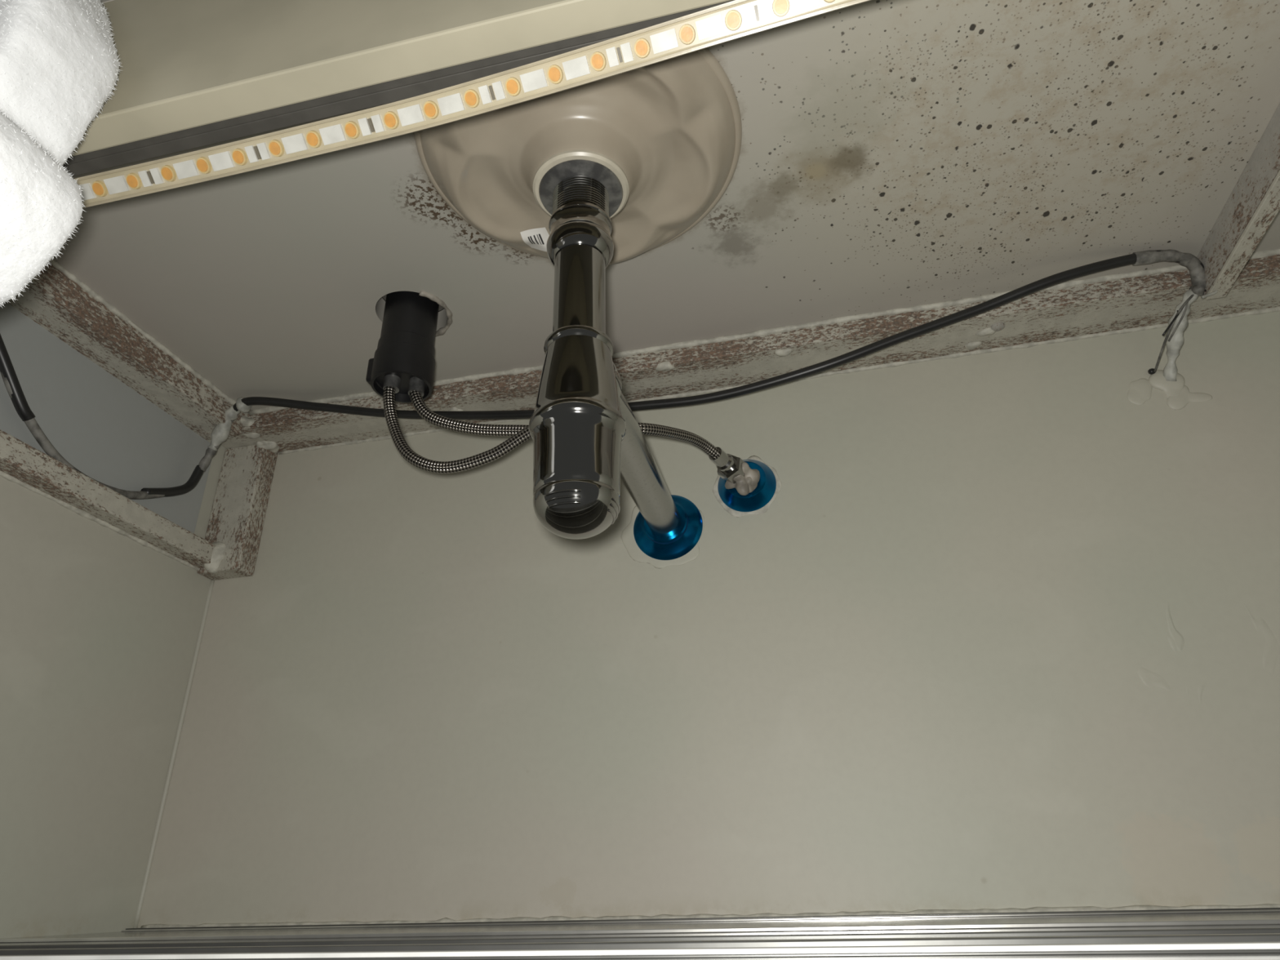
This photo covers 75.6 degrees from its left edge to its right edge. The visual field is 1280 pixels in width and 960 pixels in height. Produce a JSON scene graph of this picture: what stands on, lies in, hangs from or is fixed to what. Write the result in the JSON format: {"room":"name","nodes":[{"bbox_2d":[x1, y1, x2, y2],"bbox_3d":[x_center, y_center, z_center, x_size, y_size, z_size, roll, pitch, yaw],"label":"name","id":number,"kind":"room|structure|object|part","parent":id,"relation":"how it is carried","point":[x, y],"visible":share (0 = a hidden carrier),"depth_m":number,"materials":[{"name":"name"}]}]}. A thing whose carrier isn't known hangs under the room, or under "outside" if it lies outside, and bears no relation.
{"room":"bathroom","nodes":[
{"label":"bathroom","id":0,"kind":"room"},
{"bbox_2d":[0,302,212,533],"bbox_3d":[-0.471,-0.069,0.640,0.003,0.106,0.380,-7,-27,11],"label":"panel","id":1,"kind":"object","parent":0,"point":[107,430],"depth_m":0.69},
{"bbox_2d":[0,439,226,938],"bbox_3d":[-0.477,0.083,0.578,0.020,0.486,0.440,-7,-27,11],"label":"wall","id":2,"kind":"structure","parent":0,"point":[100,627],"depth_m":0.65,"materials":[{"name":"paint"}]},
{"bbox_2d":[133,579,214,928],"bbox_3d":[-0.415,0.232,0.739,0.005,0.302,0.004,-19,-32,31],"label":"trim","id":3,"kind":"structure","parent":2,"relation":"attached to","point":[182,716],"depth_m":0.73,"materials":[{"name":"paint"}]},
{"bbox_2d":[0,911,1279,959],"bbox_3d":[0.044,0.224,0.385,1.080,0.020,0.415,-7,-27,11],"label":"metal rail","id":4,"kind":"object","parent":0,"point":[1257,915],"depth_m":0.45,"materials":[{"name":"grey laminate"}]},
{"bbox_2d":[0,918,1279,959],"bbox_3d":[0.030,0.184,0.332,1.037,0.003,0.181,-7,-27,11],"label":"door track","id":5,"kind":"object","parent":4,"relation":"on","point":[1229,940],"visible":1,"depth_m":0.29,"materials":[{"name":"metal"}]},
{"bbox_2d":[140,903,1279,928],"bbox_3d":[0.081,0.303,0.573,1.000,0.006,0.006,-7,-27,11],"label":"base caulk","id":6,"kind":"object","parent":4,"relation":"on","point":[1264,905],"visible":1,"depth_m":0.57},
{"bbox_2d":[137,311,1279,928],"bbox_3d":[0.090,0.112,0.684,1.120,0.505,0.030,-7,-27,11],"label":"wall","id":7,"kind":"structure","parent":0,"point":[1000,629],"depth_m":0.65,"materials":[{"name":"paint"}]},
{"bbox_2d":[0,103,1279,580],"bbox_3d":[0.054,-0.128,0.552,1.080,0.160,0.428,-7,-27,11],"label":"support frame","id":8,"kind":"structure","parent":7,"relation":"on","point":[1246,282],"depth_m":0.71,"materials":[{"name":"grey metal"}]},
{"bbox_2d":[0,0,123,307],"bbox_3d":[-0.332,-0.157,0.445,0.226,0.286,0.196,-7,-27,11],"label":"towel","id":9,"kind":"object","parent":8,"relation":"on","point":[60,65],"visible":0.67,"depth_m":0.34,"materials":[{"name":"white fabric"}]},
{"bbox_3d":[-0.459,-0.011,0.621,0.020,0.020,0.402,-7,-27,11],"label":"rail","id":10,"kind":"part","parent":8,"relation":"part of","materials":[{"name":"paint"}]},
{"bbox_3d":[-0.455,-0.133,0.661,0.042,0.026,0.368,-7,-27,11],"label":"rail","id":11,"kind":"part","parent":8,"relation":"part of","materials":[{"name":"metal"}]},
{"bbox_3d":[-0.400,0.030,0.823,0.046,0.136,0.023,-7,-27,11],"label":"corner post","id":12,"kind":"part","parent":8,"relation":"part of","materials":[{"name":"paint"}]},
{"bbox_3d":[-0.380,-0.036,0.845,0.020,0.014,0.024,-7,-27,11],"label":"weld post","id":13,"kind":"part","parent":8,"relation":"part of","materials":[{"name":"grey metal"}]},
{"bbox_2d":[61,0,733,176],"bbox_3d":[-0.015,-0.243,0.383,1.080,0.098,0.030,-7,-27,11],"label":"apron","id":14,"kind":"object","parent":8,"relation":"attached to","point":[196,73],"visible":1,"depth_m":0.39,"materials":[{"name":"grey metal"}]},
{"bbox_2d":[74,0,871,208],"bbox_3d":[0.066,-0.199,0.348,0.881,0.019,0.020,-8,-27,12],"label":"strip light","id":15,"kind":"object","parent":14,"relation":"attached to","point":[735,19],"visible":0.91,"depth_m":0.38,"materials":[{"name":"plastic"}]},
{"bbox_2d":[365,290,719,473],"bbox_3d":[-0.079,-0.126,0.687,0.289,0.279,0.074,0,-27,-4],"label":"hoses","id":16,"kind":"object","parent":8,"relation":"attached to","point":[402,369],"visible":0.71,"depth_m":0.65,"materials":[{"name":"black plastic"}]},
{"bbox_2d":[382,294,444,311],"bbox_3d":[-0.192,-0.204,0.723,0.066,0.102,0.066,-7,-27,11],"label":"hole","id":17,"kind":"object","parent":16,"relation":"on","point":[440,308],"depth_m":0.72,"materials":[{"name":"black metal"}]},
{"bbox_2d":[0,249,1205,499],"bbox_3d":[-0.029,-0.129,0.567,0.894,0.132,0.348,-7,-27,11],"label":"power cable","id":18,"kind":"object","parent":8,"relation":"on","point":[220,433],"visible":0.96,"depth_m":0.68,"materials":[{"name":"black rubber"}]},
{"bbox_2d":[53,0,1279,409],"bbox_3d":[0.031,-0.207,0.589,1.120,0.022,0.440,-7,-27,11],"label":"countertop","id":19,"kind":"structure","parent":8,"relation":"on","point":[894,154],"depth_m":0.59,"materials":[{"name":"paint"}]},
{"bbox_2d":[413,48,742,264],"bbox_3d":[-0.041,-0.254,0.559,0.316,0.172,0.316,-7,-27,11],"label":"ceramic basin","id":20,"kind":"object","parent":19,"relation":"in","point":[669,131],"visible":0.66,"depth_m":0.52,"materials":[{"name":"beige ceramic"}]},
{"bbox_2d":[528,159,704,568],"bbox_3d":[-0.016,-0.018,0.580,0.076,0.233,0.316,-7,-27,11],"label":"trap","id":21,"kind":"object","parent":20,"relation":"attached to","point":[587,437],"visible":1,"depth_m":0.46,"materials":[{"name":"metal"}]},
{"bbox_2d":[528,324,626,539],"bbox_3d":[-0.033,-0.025,0.437,0.052,0.116,0.052,-7,-27,11],"label":"bottle","id":22,"kind":"object","parent":21,"relation":"on","point":[577,426],"depth_m":0.42,"materials":[{"name":"silver metal"}]},
{"bbox_2d":[613,363,681,537],"bbox_3d":[-0.002,-0.008,0.591,0.039,0.054,0.278,-7,-27,11],"label":"outlet","id":23,"kind":"object","parent":21,"relation":"attached to","point":[660,513],"depth_m":0.61,"materials":[{"name":"silver metal"}]},
{"bbox_3d":[0.097,-0.108,0.744,1.077,0.019,0.052,-7,-27,11],"label":"rail","id":24,"kind":"part","parent":8,"relation":"part of","materials":[{"name":"metal"}]},
{"bbox_2d":[1127,279,1217,409],"bbox_3d":[0.423,-0.108,0.653,0.060,0.087,0.069,-4,-27,6],"label":"sealant","id":25,"kind":"object","parent":8,"relation":"attached to","point":[1171,383],"visible":1,"depth_m":0.66,"materials":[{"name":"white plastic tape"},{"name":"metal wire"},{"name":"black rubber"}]},
{"bbox_2d":[125,907,1279,929],"bbox_3d":[0.091,0.301,0.566,1.037,0.002,0.010,-7,-27,11],"label":"base strip","id":26,"kind":"object","parent":7,"relation":"attached to","point":[1246,908],"depth_m":0.57,"materials":[{"name":"grey metal"}]},
{"bbox_2d":[121,909,1279,931],"bbox_3d":[0.090,0.298,0.560,1.037,0.001,0.004,-7,-27,11],"label":"base strip lip","id":27,"kind":"object","parent":26,"relation":"attached to","point":[1259,910],"depth_m":0.56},
{"bbox_2d":[708,447,782,517],"bbox_3d":[0.087,-0.007,0.695,0.060,0.058,0.058,-7,-27,11],"label":"water supply valve","id":28,"kind":"object","parent":7,"relation":"attached to","point":[743,487],"visible":1,"depth_m":0.70,"materials":[{"name":"blue metal"}]}
]}

